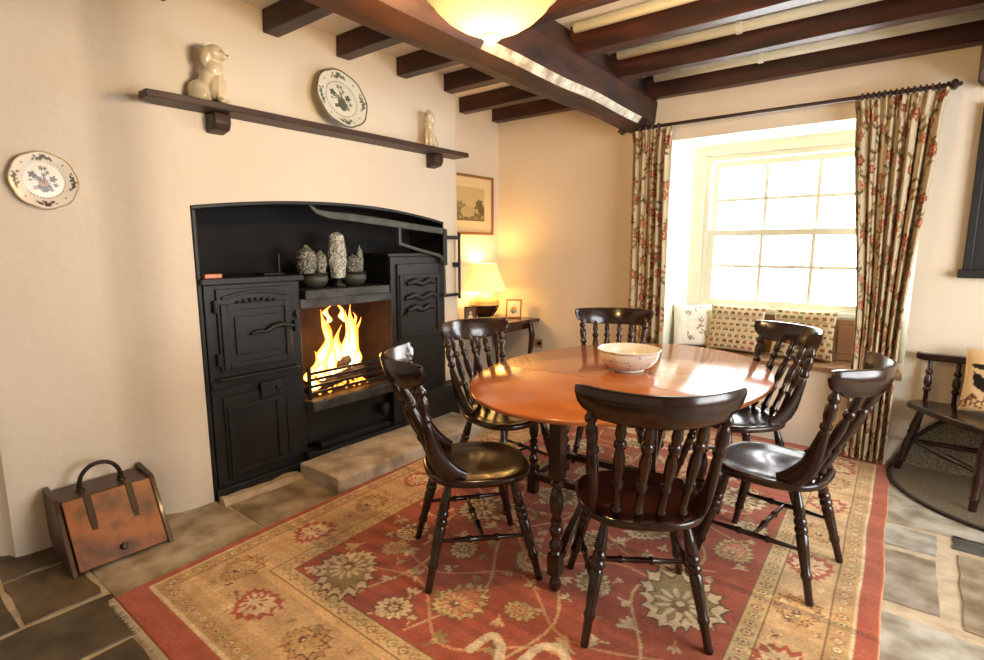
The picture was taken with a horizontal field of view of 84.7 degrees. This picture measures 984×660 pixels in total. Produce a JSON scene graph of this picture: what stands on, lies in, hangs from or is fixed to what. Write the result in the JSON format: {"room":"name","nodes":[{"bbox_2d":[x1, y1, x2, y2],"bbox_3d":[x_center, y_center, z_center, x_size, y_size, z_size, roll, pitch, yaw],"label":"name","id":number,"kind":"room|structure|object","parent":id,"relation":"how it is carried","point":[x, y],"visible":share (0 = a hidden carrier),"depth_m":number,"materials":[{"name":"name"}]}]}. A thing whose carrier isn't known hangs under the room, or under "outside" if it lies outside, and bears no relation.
{"room":"traditional dwelling","nodes":[
{"label":"traditional dwelling","id":0,"kind":"room"},
{"bbox_2d":[0,0,497,556],"bbox_3d":[-1.789,-0.405,2.927,0.350,2.845,6.420,7,11,38],"label":"wall","id":1,"kind":"structure","parent":0,"point":[101,349],"depth_m":2.74,"materials":[{"name":"paint"}]},
{"bbox_2d":[7,151,78,209],"bbox_3d":[-2.047,-0.682,2.467,0.018,0.260,0.260,7,11,38],"label":"plate","id":2,"kind":"object","parent":1,"relation":"attached to","point":[40,179],"visible":1,"depth_m":2.46,"materials":[{"name":"white ceramic"}]},
{"bbox_2d":[138,88,468,168],"bbox_3d":[-0.955,-1.204,3.449,0.167,0.133,2.285,7,11,38],"label":"mantel shelf","id":3,"kind":"object","parent":1,"relation":"attached to","point":[219,115],"visible":1,"depth_m":3.04,"materials":[{"name":"brown wood"}]},
{"bbox_2d":[187,44,231,104],"bbox_3d":[-1.474,-1.322,2.805,0.208,0.292,0.170,-4,10,-23],"label":"dog","id":4,"kind":"object","parent":3,"relation":"on","point":[210,84],"visible":0.89,"depth_m":2.75},
{"bbox_2d":[316,68,367,127],"bbox_3d":[-0.941,-1.462,3.407,0.104,0.367,0.378,7,11,38],"label":"plate","id":5,"kind":"object","parent":3,"relation":"on","point":[341,97],"visible":1,"depth_m":3.41,"materials":[{"name":"white ceramic"}]},
{"bbox_2d":[424,110,437,146],"bbox_3d":[-0.463,-1.502,4.054,0.106,0.266,0.211,1,9,8],"label":"figurine","id":6,"kind":"object","parent":3,"relation":"on","point":[429,118],"visible":0.77,"depth_m":3.99,"materials":[{"name":"ceramic"}]},
{"bbox_2d":[456,172,493,234],"bbox_3d":[-0.198,-1.183,5.107,0.022,0.555,0.670,7,11,38],"label":"framed picture","id":7,"kind":"object","parent":1,"relation":"attached to","point":[475,194],"visible":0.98,"depth_m":5.15,"materials":[{"name":"beige paper"}]},
{"bbox_2d":[457,186,483,221],"bbox_3d":[-0.199,-1.190,5.106,0.001,0.310,0.400,7,11,38],"label":"print","id":8,"kind":"object","parent":7,"relation":"attached to","point":[470,200],"depth_m":5.10},
{"bbox_2d":[300,275,328,287],"bbox_3d":[-1.186,-0.327,3.605,0.184,0.089,0.184,7,11,38],"label":"bowl","id":9,"kind":"object","parent":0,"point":[310,281],"depth_m":3.54,"materials":[{"name":"grey ceramic"}]},
{"bbox_2d":[0,394,983,659],"bbox_3d":[0.352,1.214,1.660,6.250,0.007,7.120,7,11,38],"label":"floor","id":10,"kind":"structure","parent":0,"point":[932,607],"depth_m":2.35,"materials":[{"name":"beige stone"}]},
{"bbox_2d":[42,460,173,578],"bbox_3d":[-1.866,0.851,2.624,0.395,0.415,0.410,7,11,39],"label":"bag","id":11,"kind":"object","parent":10,"relation":"on","point":[93,523],"visible":1,"depth_m":2.56,"materials":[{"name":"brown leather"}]},
{"bbox_2d":[220,471,302,506],"bbox_3d":[-1.370,0.943,3.246,0.076,0.043,0.490,7,11,38],"label":"ledge","id":12,"kind":"object","parent":10,"relation":"on","point":[284,479],"visible":1,"depth_m":3.23,"materials":[{"name":"beige stone"}]},
{"bbox_2d":[190,201,461,501],"bbox_3d":[-1.071,-0.002,3.823,0.555,1.735,1.998,7,11,38],"label":"range","id":13,"kind":"object","parent":10,"relation":"on","point":[260,334],"depth_m":3.54,"materials":[{"name":"metal"}]},
{"bbox_2d":[199,273,307,501],"bbox_3d":[-1.517,0.304,3.349,0.474,1.275,0.618,7,11,38],"label":"oven","id":14,"kind":"object","parent":13,"relation":"in","point":[257,405],"depth_m":3.19,"materials":[{"name":"metal"}]},
{"bbox_2d":[255,254,283,274],"bbox_3d":[-1.387,-0.410,3.360,0.110,0.130,0.130,7,11,38],"label":"trivet","id":15,"kind":"object","parent":13,"relation":"on","point":[278,255],"visible":1,"depth_m":3.36,"materials":[{"name":"metal"}]},
{"bbox_2d":[296,245,328,287],"bbox_3d":[-1.193,-0.422,3.587,0.199,0.283,0.184,-3,9,-20],"label":"potted cactus","id":16,"kind":"object","parent":13,"relation":"on","point":[308,262],"visible":0.96,"depth_m":3.52,"materials":[{"name":"grey plant"}]},
{"bbox_2d":[316,355,351,377],"bbox_3d":[-1.152,0.280,3.825,0.324,0.197,0.100,-5,10,-32],"label":"log","id":17,"kind":"object","parent":13,"relation":"in","point":[346,360],"visible":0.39,"depth_m":3.84,"materials":[{"name":"brown wood"}]},
{"bbox_2d":[304,305,364,394],"bbox_3d":[-1.115,0.117,3.772,0.222,0.606,0.538,7,11,38],"label":"fire","id":18,"kind":"object","parent":13,"relation":"in","point":[332,350],"visible":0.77,"depth_m":3.81,"materials":[{"name":"yellow"}]},
{"bbox_2d":[304,364,367,394],"bbox_3d":[-1.093,0.339,3.827,0.090,0.135,0.550,5,10,32],"label":"log","id":19,"kind":"object","parent":13,"relation":"in","point":[363,365],"visible":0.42,"depth_m":3.81,"materials":[{"name":"brown wood"}]},
{"bbox_2d":[328,232,346,286],"bbox_3d":[-1.062,-0.486,3.707,0.128,0.372,0.129,-3,9,-19],"label":"potted cactus","id":20,"kind":"object","parent":13,"relation":"on","point":[337,261],"visible":1,"depth_m":3.66,"materials":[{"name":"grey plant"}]},
{"bbox_2d":[342,245,366,284],"bbox_3d":[-0.988,-0.461,3.838,0.184,0.282,0.184,7,11,38],"label":"potted cactus","id":21,"kind":"object","parent":13,"relation":"on","point":[355,275],"visible":0.91,"depth_m":3.80,"materials":[{"name":"grey plant"}]},
{"bbox_2d":[342,273,366,284],"bbox_3d":[-0.988,-0.365,3.853,0.184,0.089,0.184,7,11,38],"label":"bowl","id":22,"kind":"object","parent":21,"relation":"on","point":[350,278],"depth_m":3.78,"materials":[{"name":"grey ceramic"}]},
{"bbox_2d":[309,205,460,298],"bbox_3d":[-0.713,-0.521,3.940,0.072,0.684,1.399,7,11,38],"label":"crane","id":23,"kind":"object","parent":13,"relation":"attached to","point":[331,215],"visible":1,"depth_m":4.04,"materials":[{"name":"black metal"}]},
{"bbox_2d":[351,252,461,422],"bbox_3d":[-0.659,0.085,4.356,0.545,1.400,0.680,7,11,38],"label":"oven","id":24,"kind":"object","parent":13,"relation":"in","point":[412,310],"depth_m":4.14,"materials":[{"name":"metal"}]},
{"bbox_2d":[300,412,484,493],"bbox_3d":[-0.632,0.822,3.843,0.407,0.100,1.380,7,11,38],"label":"hearth slab","id":25,"kind":"object","parent":10,"relation":"on","point":[340,470],"visible":0.72,"depth_m":3.55,"materials":[{"name":"stone"}]},
{"bbox_2d":[108,423,889,659],"bbox_3d":[0.507,1.002,2.964,2.754,0.010,3.897,7,11,38],"label":"oriental rug","id":26,"kind":"object","parent":10,"relation":"on","point":[343,576],"visible":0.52,"depth_m":2.32,"materials":[{"name":"fabric"}]},
{"bbox_2d":[380,342,542,593],"bbox_3d":[-0.155,0.579,2.446,0.662,0.992,0.559,-2,9,-13],"label":"chair","id":27,"kind":"object","parent":26,"relation":"on","point":[484,463],"visible":1,"depth_m":2.33,"materials":[{"name":"brown wood"}]},
{"bbox_2d":[439,317,562,514],"bbox_3d":[0.027,0.456,3.242,0.559,0.992,0.662,-8,12,-43],"label":"chair","id":28,"kind":"object","parent":26,"relation":"on","point":[460,329],"visible":0.6,"depth_m":3.24,"materials":[{"name":"brown wood"}]},
{"bbox_2d":[571,307,653,462],"bbox_3d":[0.844,0.368,3.810,0.559,0.992,0.662,2,9,12],"label":"chair","id":29,"kind":"object","parent":26,"relation":"on","point":[593,315],"visible":0.41,"depth_m":3.97,"materials":[{"name":"brown wood"}]},
{"bbox_2d":[470,343,774,591],"bbox_3d":[0.740,0.602,3.037,1.420,0.758,1.992,6,11,35],"label":"dining table","id":30,"kind":"object","parent":26,"relation":"on","point":[537,386],"visible":0.73,"depth_m":2.73,"materials":[{"name":"brown wood"}]},
{"bbox_2d":[597,343,661,372],"bbox_3d":[0.758,0.161,2.997,0.346,0.123,0.346,0,9,-2],"label":"ceramic bowl","id":31,"kind":"object","parent":30,"relation":"on","point":[622,357],"visible":1,"depth_m":2.91,"materials":[{"name":"white ceramic"}]},
{"bbox_2d":[567,384,747,654],"bbox_3d":[0.569,0.642,2.038,0.559,0.992,0.662,1,9,4],"label":"chair","id":32,"kind":"object","parent":26,"relation":"on","point":[642,499],"visible":1,"depth_m":1.87,"materials":[{"name":"brown wood"}]},
{"bbox_2d":[675,320,823,514],"bbox_3d":[1.500,0.471,3.142,0.662,0.992,0.559,-1,9,-8],"label":"chair","id":33,"kind":"object","parent":26,"relation":"on","point":[749,419],"visible":0.55,"depth_m":3.09,"materials":[{"name":"brown wood"}]},
{"bbox_2d":[695,351,898,606],"bbox_3d":[1.328,0.588,2.384,0.559,0.992,0.662,-8,12,-43],"label":"chair","id":34,"kind":"object","parent":26,"relation":"on","point":[768,465],"visible":0.98,"depth_m":2.23,"materials":[{"name":"brown wood"}]},
{"bbox_2d":[467,314,539,404],"bbox_3d":[-0.039,0.294,5.115,0.541,0.761,0.975,7,11,38],"label":"side table","id":35,"kind":"object","parent":10,"relation":"on","point":[515,324],"visible":0.26,"depth_m":5.23,"materials":[{"name":"red wood"}]},
{"bbox_2d":[464,307,476,318],"bbox_3d":[-0.198,-0.139,4.950,0.115,0.150,0.044,0,9,0],"label":"photo frame","id":36,"kind":"object","parent":35,"relation":"on","point":[469,312],"visible":0.72,"depth_m":4.95,"materials":[{"name":"red wood"}]},
{"bbox_2d":[466,308,474,318],"bbox_3d":[-0.198,-0.140,4.949,0.089,0.124,0.001,0,-3,0],"label":"photograph","id":37,"kind":"object","parent":36,"relation":"attached to","point":[470,312],"depth_m":4.95},
{"bbox_2d":[465,263,505,317],"bbox_3d":[-0.066,-0.378,5.229,0.400,0.529,0.400,7,11,38],"label":"table lamp","id":38,"kind":"object","parent":35,"relation":"on","point":[484,278],"visible":0.88,"depth_m":5.11,"materials":[{"name":"brown ceramic"}]},
{"bbox_2d":[505,299,521,317],"bbox_3d":[0.212,-0.208,5.282,0.155,0.184,0.051,2,9,13],"label":"photo frame","id":39,"kind":"object","parent":35,"relation":"on","point":[513,306],"visible":0.98,"depth_m":5.28,"materials":[{"name":"brown wood"}]},
{"bbox_2d":[507,300,519,316],"bbox_3d":[0.212,-0.209,5.281,0.129,0.159,0.001,2,-3,13],"label":"photograph","id":40,"kind":"object","parent":39,"relation":"attached to","point":[513,307],"depth_m":5.28},
{"bbox_2d":[887,421,983,529],"bbox_3d":[2.945,0.762,2.888,1.330,0.490,0.857,7,11,38],"label":"woven mat","id":41,"kind":"object","parent":10,"relation":"on","point":[940,485],"visible":0.72,"depth_m":3.38,"materials":[{"name":"black"}]},
{"bbox_2d":[894,351,983,512],"bbox_3d":[2.921,0.600,3.034,1.017,0.780,0.618,7,11,38],"label":"seat","id":42,"kind":"object","parent":41,"relation":"on","point":[971,421],"visible":0.99,"depth_m":3.32,"materials":[{"name":"brown wood"}]},
{"bbox_2d":[957,348,983,412],"bbox_3d":[2.984,0.317,3.113,0.421,0.369,0.179,9,12,44],"label":"cushion","id":43,"kind":"object","parent":42,"relation":"on","point":[972,395],"visible":1,"depth_m":3.19,"materials":[{"name":"fabric"}]},
{"bbox_2d":[238,0,922,97],"bbox_3d":[0.383,-1.568,1.269,6.250,0.060,7.220,7,11,38],"label":"ceiling","id":44,"kind":"structure","parent":0,"point":[335,24],"depth_m":3.26,"materials":[{"name":"beige paint"}]},
{"bbox_2d":[262,0,332,37],"bbox_3d":[-0.849,-1.700,2.763,1.074,0.131,0.098,7,11,38],"label":"joist","id":45,"kind":"object","parent":44,"relation":"attached to","point":[283,17],"visible":0.84,"depth_m":2.92,"materials":[{"name":"brown wood"}]},
{"bbox_2d":[336,26,402,59],"bbox_3d":[-0.546,-1.760,3.150,1.064,0.132,0.100,7,11,38],"label":"joist","id":46,"kind":"object","parent":44,"relation":"attached to","point":[360,41],"visible":0.4,"depth_m":3.31,"materials":[{"name":"brown wood"}]},
{"bbox_2d":[396,49,461,78],"bbox_3d":[-0.238,-1.821,3.545,1.053,0.132,0.098,7,11,38],"label":"joist","id":47,"kind":"object","parent":44,"relation":"attached to","point":[420,62],"visible":0.41,"depth_m":3.70,"materials":[{"name":"brown wood"}]},
{"bbox_2d":[444,67,501,93],"bbox_3d":[0.059,-1.880,3.925,1.042,0.131,0.096,7,11,38],"label":"joist","id":48,"kind":"object","parent":44,"relation":"attached to","point":[470,78],"visible":0.49,"depth_m":4.08,"materials":[{"name":"brown wood"}]},
{"bbox_2d":[303,0,657,133],"bbox_3d":[-0.677,-1.427,1.909,0.307,0.408,6.375,6,11,36],"label":"ceiling beam","id":49,"kind":"structure","parent":44,"relation":"attached to","point":[543,60],"depth_m":2.96,"materials":[{"name":"brown wood"}]},
{"bbox_2d":[426,0,555,44],"bbox_3d":[-0.003,-1.348,1.960,0.504,0.585,0.504,7,11,38],"label":"pendant lamp","id":50,"kind":"object","parent":44,"relation":"hanging from","point":[491,21],"visible":1,"depth_m":1.92,"materials":[{"name":"white glass"}]},
{"bbox_2d":[459,86,545,114],"bbox_3d":[0.270,-1.965,4.478,1.380,0.132,0.097,7,11,38],"label":"joist","id":51,"kind":"object","parent":44,"relation":"attached to","point":[510,95],"visible":0.54,"depth_m":4.63,"materials":[{"name":"brown wood"}]},
{"bbox_2d":[492,99,574,122],"bbox_3d":[0.563,-2.024,4.854,1.369,0.130,0.095,7,11,38],"label":"joist","id":52,"kind":"object","parent":44,"relation":"attached to","point":[541,107],"visible":0.44,"depth_m":4.99,"materials":[{"name":"brown wood"}]},
{"bbox_2d":[531,0,619,25],"bbox_3d":[0.924,-1.606,2.272,1.962,0.167,0.103,7,11,38],"label":"joist","id":53,"kind":"object","parent":44,"relation":"attached to","point":[559,9],"visible":0.42,"depth_m":2.68,"materials":[{"name":"brown wood"}]},
{"bbox_2d":[573,0,697,33],"bbox_3d":[1.246,-1.713,2.646,1.910,0.072,0.074,7,11,38],"label":"ceiling pipe","id":54,"kind":"object","parent":44,"relation":"attached to","point":[653,6],"visible":1,"depth_m":3.01,"materials":[{"name":"beige paint"}]},
{"bbox_2d":[570,0,821,57],"bbox_3d":[1.282,-1.677,2.735,1.980,0.168,0.098,7,11,38],"label":"joist","id":55,"kind":"object","parent":44,"relation":"attached to","point":[700,14],"visible":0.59,"depth_m":2.93,"materials":[{"name":"brown wood"}]},
{"bbox_2d":[617,0,881,59],"bbox_3d":[1.613,-1.784,3.105,1.910,0.072,0.074,7,11,38],"label":"ceiling pipe","id":56,"kind":"object","parent":44,"relation":"attached to","point":[737,28],"visible":1,"depth_m":3.18,"materials":[{"name":"beige paint"}]},
{"bbox_2d":[611,0,983,80],"bbox_3d":[1.640,-1.748,3.197,1.999,0.168,0.098,7,11,38],"label":"joist","id":57,"kind":"object","parent":44,"relation":"attached to","point":[884,13],"visible":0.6,"depth_m":3.09,"materials":[{"name":"brown wood"}]},
{"bbox_2d":[645,20,983,99],"bbox_3d":[2.035,-1.828,3.708,2.019,0.167,0.097,7,11,38],"label":"joist","id":58,"kind":"object","parent":44,"relation":"attached to","point":[970,34],"visible":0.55,"depth_m":3.53,"materials":[{"name":"brown wood"}]},
{"bbox_2d":[653,8,983,81],"bbox_3d":[2.014,-1.862,3.606,1.910,0.072,0.074,7,11,38],"label":"ceiling pipe","id":59,"kind":"object","parent":44,"relation":"attached to","point":[974,15],"visible":0.92,"depth_m":3.45,"materials":[{"name":"beige paint"}]},
{"bbox_2d":[978,41,983,86],"bbox_3d":[1.025,-1.219,0.582,0.367,0.413,6.365,7,11,38],"label":"ceiling beam","id":60,"kind":"structure","parent":44,"relation":"attached to","point":[981,67],"depth_m":3.06,"materials":[{"name":"brown wood"}]},
{"bbox_2d":[498,45,983,462],"bbox_3d":[2.343,-0.532,3.744,5.810,2.845,0.001,7,11,38],"label":"wall","id":61,"kind":"structure","parent":0,"point":[565,178],"depth_m":4.14,"materials":[{"name":"paint"}]},
{"bbox_2d":[535,339,542,347],"bbox_3d":[0.459,0.135,5.335,0.086,0.086,0.026,7,11,38],"label":"wall socket","id":62,"kind":"object","parent":61,"relation":"attached to","point":[538,342],"visible":1,"depth_m":5.33,"materials":[{"name":"gold metal"}]},
{"bbox_2d":[618,78,962,134],"bbox_3d":[1.913,-1.538,3.826,2.155,0.064,0.161,7,11,38],"label":"pole","id":63,"kind":"object","parent":61,"relation":"attached to","point":[954,83],"visible":0.9,"depth_m":3.54,"materials":[{"name":"brown metal"}]},
{"bbox_2d":[627,125,672,343],"bbox_3d":[1.267,-0.436,4.448,0.348,2.341,0.094,6,11,34],"label":"curtain","id":64,"kind":"object","parent":63,"relation":"hanging from","point":[651,148],"visible":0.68,"depth_m":4.37,"materials":[{"name":"fabric"}]},
{"bbox_2d":[842,86,950,464],"bbox_3d":[2.505,-0.288,3.490,0.470,2.341,0.096,8,12,42],"label":"curtain","id":65,"kind":"object","parent":63,"relation":"hanging from","point":[897,138],"visible":0.85,"depth_m":3.43,"materials":[{"name":"fabric"}]},
{"bbox_2d":[663,118,917,380],"bbox_3d":[2.202,-0.612,4.102,1.625,1.715,0.400,7,11,38],"label":"window recess","id":66,"kind":"object","parent":61,"relation":"in","point":[682,160],"depth_m":4.47,"materials":[{"name":"beige paint"}]},
{"bbox_2d":[686,129,855,318],"bbox_3d":[2.312,-0.804,4.214,1.485,1.350,0.115,7,11,38],"label":"window","id":67,"kind":"structure","parent":66,"relation":"attached to","point":[701,265],"depth_m":4.33,"materials":[{"name":"beige paint"}]},
{"bbox_2d":[686,314,900,380],"bbox_3d":[2.165,0.071,4.161,1.615,0.344,0.350,7,11,38],"label":"window seat","id":68,"kind":"object","parent":66,"relation":"attached to","point":[843,338],"visible":0.14,"depth_m":4.01,"materials":[{"name":"brown wood"}]},
{"bbox_2d":[673,304,711,345],"bbox_3d":[1.703,-0.042,4.583,0.322,0.349,0.158,1,9,9],"label":"cushion","id":69,"kind":"object","parent":68,"relation":"on","point":[691,322],"visible":0.92,"depth_m":4.54,"materials":[{"name":"fabric"}]},
{"bbox_2d":[706,303,766,352],"bbox_3d":[1.976,-0.016,4.382,0.422,0.369,0.172,7,11,39],"label":"patterned cushion","id":70,"kind":"object","parent":68,"relation":"on","point":[731,327],"visible":0.88,"depth_m":4.34,"materials":[{"name":"fabric"}]},
{"bbox_2d":[769,307,837,361],"bbox_3d":[2.353,0.030,4.088,0.422,0.369,0.172,7,11,39],"label":"patterned cushion","id":71,"kind":"object","parent":68,"relation":"on","point":[825,321],"visible":0.52,"depth_m":4.00,"materials":[{"name":"fabric"}]},
{"bbox_2d":[957,109,983,278],"bbox_3d":[3.160,-0.790,3.012,0.760,1.020,0.059,7,11,38],"label":"framed board","id":72,"kind":"object","parent":61,"relation":"attached to","point":[973,262],"visible":1,"depth_m":3.24,"materials":[{"name":"black wood"}]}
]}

